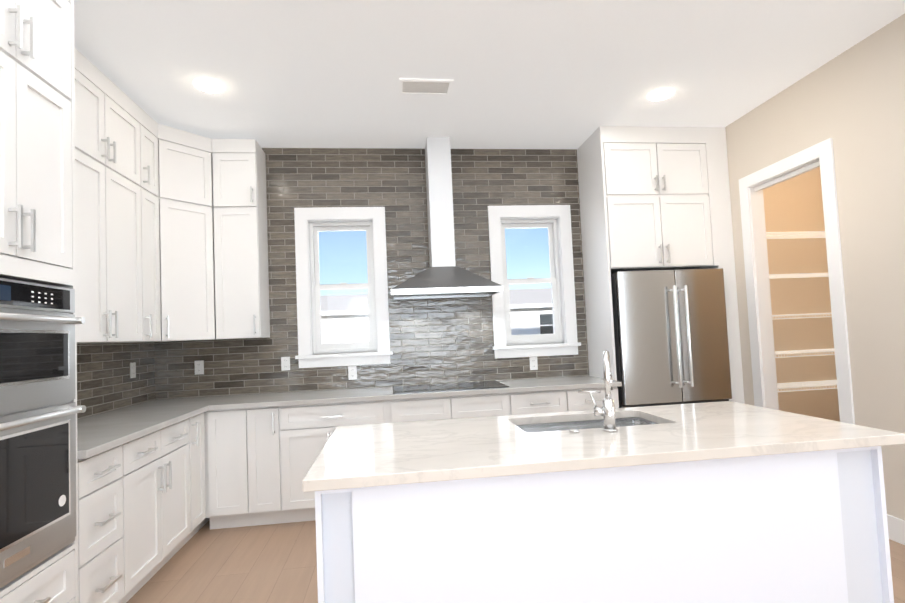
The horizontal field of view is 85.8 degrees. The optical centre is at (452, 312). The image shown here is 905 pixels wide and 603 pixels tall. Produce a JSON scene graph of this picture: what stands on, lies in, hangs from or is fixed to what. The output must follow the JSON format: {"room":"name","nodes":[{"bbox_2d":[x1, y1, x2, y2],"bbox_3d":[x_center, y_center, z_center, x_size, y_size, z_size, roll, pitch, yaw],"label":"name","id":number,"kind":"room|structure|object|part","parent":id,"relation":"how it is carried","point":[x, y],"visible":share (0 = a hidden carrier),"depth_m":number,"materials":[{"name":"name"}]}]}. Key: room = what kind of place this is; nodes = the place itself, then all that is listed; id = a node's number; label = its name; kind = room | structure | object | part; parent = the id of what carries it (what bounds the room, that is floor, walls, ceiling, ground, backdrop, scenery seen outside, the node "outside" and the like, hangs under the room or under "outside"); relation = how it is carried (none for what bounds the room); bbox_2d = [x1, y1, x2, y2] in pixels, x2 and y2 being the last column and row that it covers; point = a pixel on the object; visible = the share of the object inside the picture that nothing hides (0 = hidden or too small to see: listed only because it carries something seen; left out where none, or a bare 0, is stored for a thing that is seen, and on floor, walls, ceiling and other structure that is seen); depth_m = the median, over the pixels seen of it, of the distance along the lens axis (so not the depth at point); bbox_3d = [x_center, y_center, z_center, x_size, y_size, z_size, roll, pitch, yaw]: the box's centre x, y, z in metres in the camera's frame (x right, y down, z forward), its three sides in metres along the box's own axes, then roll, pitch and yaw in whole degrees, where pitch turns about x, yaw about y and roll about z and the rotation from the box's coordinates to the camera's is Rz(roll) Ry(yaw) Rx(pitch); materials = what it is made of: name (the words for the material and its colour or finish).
{"room":"kitchen","nodes":[
{"label":"kitchen","id":0,"kind":"room"},
{"bbox_2d":[74,0,904,148],"bbox_3d":[1.059,-1.775,0.687,6.680,0.100,8.100,-2,-3,-7],"label":"ceiling","id":1,"kind":"structure","parent":0,"point":[549,74],"depth_m":3.05,"materials":[{"name":"white paint"}]},
{"bbox_2d":[193,78,224,92],"bbox_3d":[-1.598,-1.491,3.201,0.190,0.008,0.190,-2,-3,-7],"label":"recessed light","id":2,"kind":"object","parent":1,"relation":"in","point":[208,85],"visible":1,"depth_m":3.19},
{"bbox_2d":[399,78,452,95],"bbox_3d":[-0.184,-1.543,3.332,0.360,0.012,0.200,-2,-3,-7],"label":"ceiling vent","id":3,"kind":"object","parent":1,"relation":"in","point":[420,86],"visible":0.96,"depth_m":3.33,"materials":[{"name":"white metal"}]},
{"bbox_2d":[647,88,674,100],"bbox_3d":[1.536,-1.607,3.592,0.190,0.008,0.190,-2,-3,-7],"label":"recessed light","id":4,"kind":"object","parent":1,"relation":"in","point":[660,94],"visible":1,"depth_m":3.58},
{"bbox_2d":[126,520,904,602],"bbox_3d":[1.194,1.369,0.542,6.680,0.100,8.100,-2,-3,-7],"label":"floor","id":5,"kind":"structure","parent":0,"point":[272,563],"depth_m":2.89,"materials":[{"name":"brown wood"}]},
{"bbox_2d":[0,0,78,602],"bbox_3d":[-1.881,0.010,1.728,0.669,2.985,0.710,-2,-3,-7],"label":"tall cabinet","id":6,"kind":"object","parent":5,"relation":"on","point":[37,168],"visible":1,"depth_m":1.93,"materials":[{"name":"white wood"}]},
{"bbox_2d":[0,278,85,588],"bbox_3d":[-1.823,0.420,1.715,0.636,1.068,0.662,-2,-3,-7],"label":"wall oven","id":7,"kind":"object","parent":6,"relation":"in","point":[39,409],"visible":1,"depth_m":1.83,"materials":[{"name":"grey metal"}]},
{"bbox_2d":[78,443,129,602],"bbox_3d":[-1.922,1.089,2.205,0.628,0.878,0.350,-2,-3,-7],"label":"base cabinet","id":8,"kind":"object","parent":5,"relation":"on","point":[103,489],"depth_m":2.26,"materials":[{"name":"white wood"}]},
{"bbox_2d":[77,404,208,458],"bbox_3d":[-1.985,0.657,2.738,0.668,0.036,1.380,-2,-3,-7],"label":"countertop","id":9,"kind":"structure","parent":8,"relation":"on","point":[101,433],"depth_m":2.80,"materials":[{"name":"stone"}]},
{"bbox_2d":[126,416,193,597],"bbox_3d":[-1.992,1.118,2.776,0.628,0.878,0.802,-2,-3,-7],"label":"base cabinet","id":10,"kind":"object","parent":5,"relation":"on","point":[150,505],"depth_m":2.79,"materials":[{"name":"white wood"}]},
{"bbox_2d":[194,412,209,534],"bbox_3d":[-2.056,1.145,3.299,0.628,0.878,0.253,-2,-3,-7],"label":"base cabinet","id":11,"kind":"object","parent":5,"relation":"on","point":[201,488],"depth_m":3.41,"materials":[{"name":"white wood"}]},
{"bbox_2d":[206,408,249,529],"bbox_3d":[-1.670,1.152,3.813,0.301,0.878,0.618,-2,-3,-7],"label":"base cabinet","id":12,"kind":"object","parent":5,"relation":"on","point":[227,431],"depth_m":3.52,"materials":[{"name":"white wood"}]},
{"bbox_2d":[246,406,281,525],"bbox_3d":[-1.406,1.142,3.845,0.231,0.878,0.618,-2,-3,-7],"label":"base cabinet","id":13,"kind":"object","parent":5,"relation":"on","point":[265,422],"depth_m":3.55,"materials":[{"name":"white wood"}]},
{"bbox_2d":[282,400,389,522],"bbox_3d":[-0.903,1.124,3.908,0.784,0.878,0.618,-2,-3,-7],"label":"base cabinet","id":14,"kind":"object","parent":5,"relation":"on","point":[306,429],"depth_m":3.59,"materials":[{"name":"white wood"}]},
{"bbox_2d":[390,393,513,422],"bbox_3d":[-0.045,1.092,4.015,0.946,0.878,0.618,-2,-3,-7],"label":"base cabinet","id":15,"kind":"object","parent":5,"relation":"on","point":[485,405],"depth_m":3.73,"materials":[{"name":"white wood"}]},
{"bbox_2d":[510,387,618,414],"bbox_3d":[0.866,1.058,4.129,0.892,0.878,0.618,-2,-3,-7],"label":"base cabinet","id":16,"kind":"object","parent":5,"relation":"on","point":[554,400],"depth_m":3.84,"materials":[{"name":"white wood"}]},
{"bbox_2d":[124,376,621,410],"bbox_3d":[-0.567,0.652,3.953,3.780,0.036,0.681,-2,-3,-7],"label":"countertop","id":17,"kind":"structure","parent":16,"relation":"on","point":[244,401],"depth_m":3.78,"materials":[{"name":"stone"}]},
{"bbox_2d":[393,381,508,393],"bbox_3d":[-0.034,0.611,4.022,0.910,0.006,0.520,-2,-3,-7],"label":"cooktop","id":18,"kind":"object","parent":17,"relation":"in","point":[444,387],"visible":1,"depth_m":3.97,"materials":[{"name":"black glass"}]},
{"bbox_2d":[315,446,893,602],"bbox_3d":[0.538,0.978,2.094,2.040,0.878,0.886,-2,-3,-7],"label":"kitchen island","id":19,"kind":"object","parent":5,"relation":"on","point":[806,527],"visible":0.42,"depth_m":1.67,"materials":[{"name":"white wood"}]},
{"bbox_2d":[302,401,904,491],"bbox_3d":[0.533,0.514,2.094,2.125,0.048,0.930,-2,-3,-7],"label":"island countertop","id":20,"kind":"structure","parent":19,"relation":"on","point":[369,455],"depth_m":1.82,"materials":[{"name":"stone"}]},
{"bbox_3d":[0.510,0.494,2.037,0.040,0.011,0.040,-2,-3,-7],"label":"sink button","id":21,"kind":"part","parent":20,"relation":"part of","materials":[{"name":"silver metal"}]},
{"bbox_2d":[516,417,657,432],"bbox_3d":[0.642,0.637,2.288,0.714,0.188,0.394,-2,-3,-7],"label":"sink","id":22,"kind":"object","parent":20,"relation":"in","point":[562,426],"visible":0.06,"depth_m":2.47,"materials":[{"name":"silver metal"}]},
{"bbox_2d":[578,350,617,431],"bbox_3d":[0.633,0.331,2.108,0.200,0.332,0.194,-2,-3,-7],"label":"faucet","id":23,"kind":"object","parent":20,"relation":"on","point":[606,411],"visible":1,"depth_m":2.03,"materials":[{"name":"silver metal"}]},
{"bbox_2d":[577,126,744,403],"bbox_3d":[1.843,-0.061,4.341,1.145,3.046,0.569,-2,-3,-7],"label":"surround","id":24,"kind":"object","parent":5,"relation":"on","point":[654,198],"visible":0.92,"depth_m":4.16,"materials":[{"name":"white wood"}]},
{"bbox_2d":[611,268,731,407],"bbox_3d":[1.821,0.551,4.241,0.938,1.794,0.644,-2,-3,-7],"label":"refrigerator","id":25,"kind":"object","parent":5,"relation":"on","point":[671,337],"visible":0.56,"depth_m":4.01,"materials":[{"name":"grey metal"}]},
{"bbox_2d":[314,167,839,421],"bbox_3d":[0.644,-0.001,4.552,6.680,3.050,0.156,-2,-3,-7],"label":"wall","id":26,"kind":"structure","parent":0,"point":[794,204],"depth_m":4.83,"materials":[{"name":"beige paint"}]},
{"bbox_2d":[294,207,392,367],"bbox_3d":[-0.972,-0.231,4.340,0.828,1.398,0.203,-2,-3,-7],"label":"window","id":27,"kind":"structure","parent":26,"relation":"in","point":[311,223],"depth_m":4.30,"materials":[{"name":"white wood"}]},
{"bbox_2d":[154,148,588,398],"bbox_3d":[-0.601,-0.416,4.343,3.890,2.134,0.010,-2,-3,-7],"label":"wall tile","id":28,"kind":"structure","parent":26,"relation":"attached to","point":[440,340],"depth_m":4.36,"materials":[{"name":"grey tile"}]},
{"bbox_2d":[194,360,203,374],"bbox_3d":[-2.133,0.461,4.100,0.072,0.117,0.008,-2,-3,-7],"label":"electrical outlet","id":29,"kind":"object","parent":28,"relation":"attached to","point":[199,367],"visible":1,"depth_m":4.10,"materials":[{"name":"white plastic"}]},
{"bbox_2d":[281,357,289,370],"bbox_3d":[-1.434,0.437,4.187,0.072,0.117,0.008,-2,-3,-7],"label":"electrical outlet","id":30,"kind":"object","parent":28,"relation":"attached to","point":[285,363],"visible":1,"depth_m":4.18,"materials":[{"name":"white plastic"}]},
{"bbox_2d":[348,366,356,379],"bbox_3d":[-0.873,0.524,4.252,0.072,0.117,0.008,-2,-3,-7],"label":"electrical outlet","id":31,"kind":"object","parent":28,"relation":"attached to","point":[352,372],"visible":1,"depth_m":4.25,"materials":[{"name":"white plastic"}]},
{"bbox_2d":[529,357,537,369],"bbox_3d":[0.742,0.464,4.453,0.072,0.117,0.008,-2,-3,-7],"label":"electrical outlet","id":32,"kind":"object","parent":28,"relation":"attached to","point":[533,364],"visible":1,"depth_m":4.45,"materials":[{"name":"white plastic"}]},
{"bbox_2d":[391,137,502,299],"bbox_3d":[-0.095,-0.828,4.167,0.900,1.367,0.500,-2,-3,-7],"label":"range hood","id":33,"kind":"object","parent":26,"relation":"attached to","point":[443,276],"visible":1,"depth_m":4.14,"materials":[{"name":"silver metal"}]},
{"bbox_2d":[488,205,580,358],"bbox_3d":[0.734,-0.295,4.552,0.828,1.398,0.203,-2,-3,-7],"label":"window","id":34,"kind":"structure","parent":26,"relation":"in","point":[555,220],"depth_m":4.52,"materials":[{"name":"white wood"}]},
{"bbox_2d":[766,231,836,391],"bbox_3d":[3.208,0.098,4.627,1.347,1.693,0.302,-2,-3,-7],"label":"shelf","id":35,"kind":"object","parent":26,"relation":"attached to","point":[823,383],"visible":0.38,"depth_m":4.52,"materials":[{"name":"white wood"}]},
{"bbox_2d":[763,188,782,410],"bbox_3d":[2.543,-0.093,4.339,0.005,3.050,0.729,-2,-3,-7],"label":"wall","id":36,"kind":"structure","parent":0,"point":[772,289],"depth_m":4.79,"materials":[{"name":"beige paint"}]},
{"bbox_2d":[725,14,904,519],"bbox_3d":[2.910,-0.269,0.837,0.117,3.050,7.800,-2,-3,-7],"label":"wall","id":37,"kind":"structure","parent":0,"point":[850,102],"depth_m":3.04,"materials":[{"name":"beige paint"}]},
{"bbox_2d":[739,138,854,423],"bbox_3d":[2.572,0.127,3.607,0.134,2.542,0.867,-2,-3,-7],"label":"door frame","id":38,"kind":"structure","parent":37,"relation":"attached to","point":[752,186],"depth_m":3.88,"materials":[{"name":"white wood"}]},
{"bbox_2d":[887,514,904,544],"bbox_3d":[2.940,1.169,0.499,0.012,0.145,7.267,-2,-3,-7],"label":"baseboard","id":39,"kind":"structure","parent":37,"relation":"attached to","point":[896,529],"depth_m":2.90,"materials":[{"name":"white wood"}]},
{"bbox_3d":[-2.102,-0.086,0.137,0.150,3.050,7.950,-2,-3,-7],"label":"wall","id":40,"kind":"structure","parent":0,"visible":0},
{"bbox_2d":[74,47,145,343],"bbox_3d":[-2.215,-0.625,2.878,0.318,1.605,0.808,-2,-3,-7],"label":"upper cabinet","id":41,"kind":"object","parent":40,"relation":"attached to","point":[110,168],"depth_m":2.91,"materials":[{"name":"white wood"}]},
{"bbox_2d":[77,342,154,419],"bbox_3d":[-2.360,0.323,2.979,0.010,0.684,2.190,-2,-3,-7],"label":"wall tiles","id":42,"kind":"structure","parent":40,"relation":"attached to","point":[106,382],"depth_m":3.46,"materials":[{"name":"grey tile"}]},
{"bbox_2d":[130,362,135,377],"bbox_3d":[-2.438,0.438,3.717,0.008,0.117,0.072,-2,-3,-7],"label":"electrical outlet","id":43,"kind":"object","parent":42,"relation":"attached to","point":[133,370],"visible":1,"depth_m":3.71,"materials":[{"name":"white plastic"}]},
{"bbox_2d":[142,109,161,341],"bbox_3d":[-2.280,-0.598,3.407,0.318,1.605,0.259,-2,-3,-7],"label":"upper cabinet","id":44,"kind":"object","parent":40,"relation":"attached to","point":[149,125],"depth_m":3.47,"materials":[{"name":"white wood"}]},
{"bbox_2d":[158,123,217,341],"bbox_3d":[-2.194,-0.581,3.849,0.596,1.605,0.595,-2,-3,-7],"label":"upper cabinet","id":45,"kind":"object","parent":40,"relation":"attached to","point":[171,236],"depth_m":3.72,"materials":[{"name":"white wood"}]},
{"bbox_2d":[214,139,269,339],"bbox_3d":[-1.748,-0.591,4.044,0.336,1.605,0.318,-2,-3,-7],"label":"upper cabinet","id":46,"kind":"object","parent":40,"relation":"attached to","point":[241,274],"depth_m":3.90,"materials":[{"name":"white wood"}]},
{"label":"outside","id":47,"kind":"structure","parent":0,"visible":0},
{"bbox_3d":[-3.376,4.513,32.001,80.000,0.100,55.200,-2,-3,-7],"label":"ground","id":48,"kind":"structure","parent":47,"visible":0},
{"bbox_2d":[321,288,553,343],"bbox_3d":[-1.288,1.498,14.344,18.500,4.120,8.420,-2,-3,-7],"label":"house","id":49,"kind":"structure","parent":48,"relation":"on","point":[336,304],"depth_m":10.72,"materials":[{"name":"white"}]}
]}

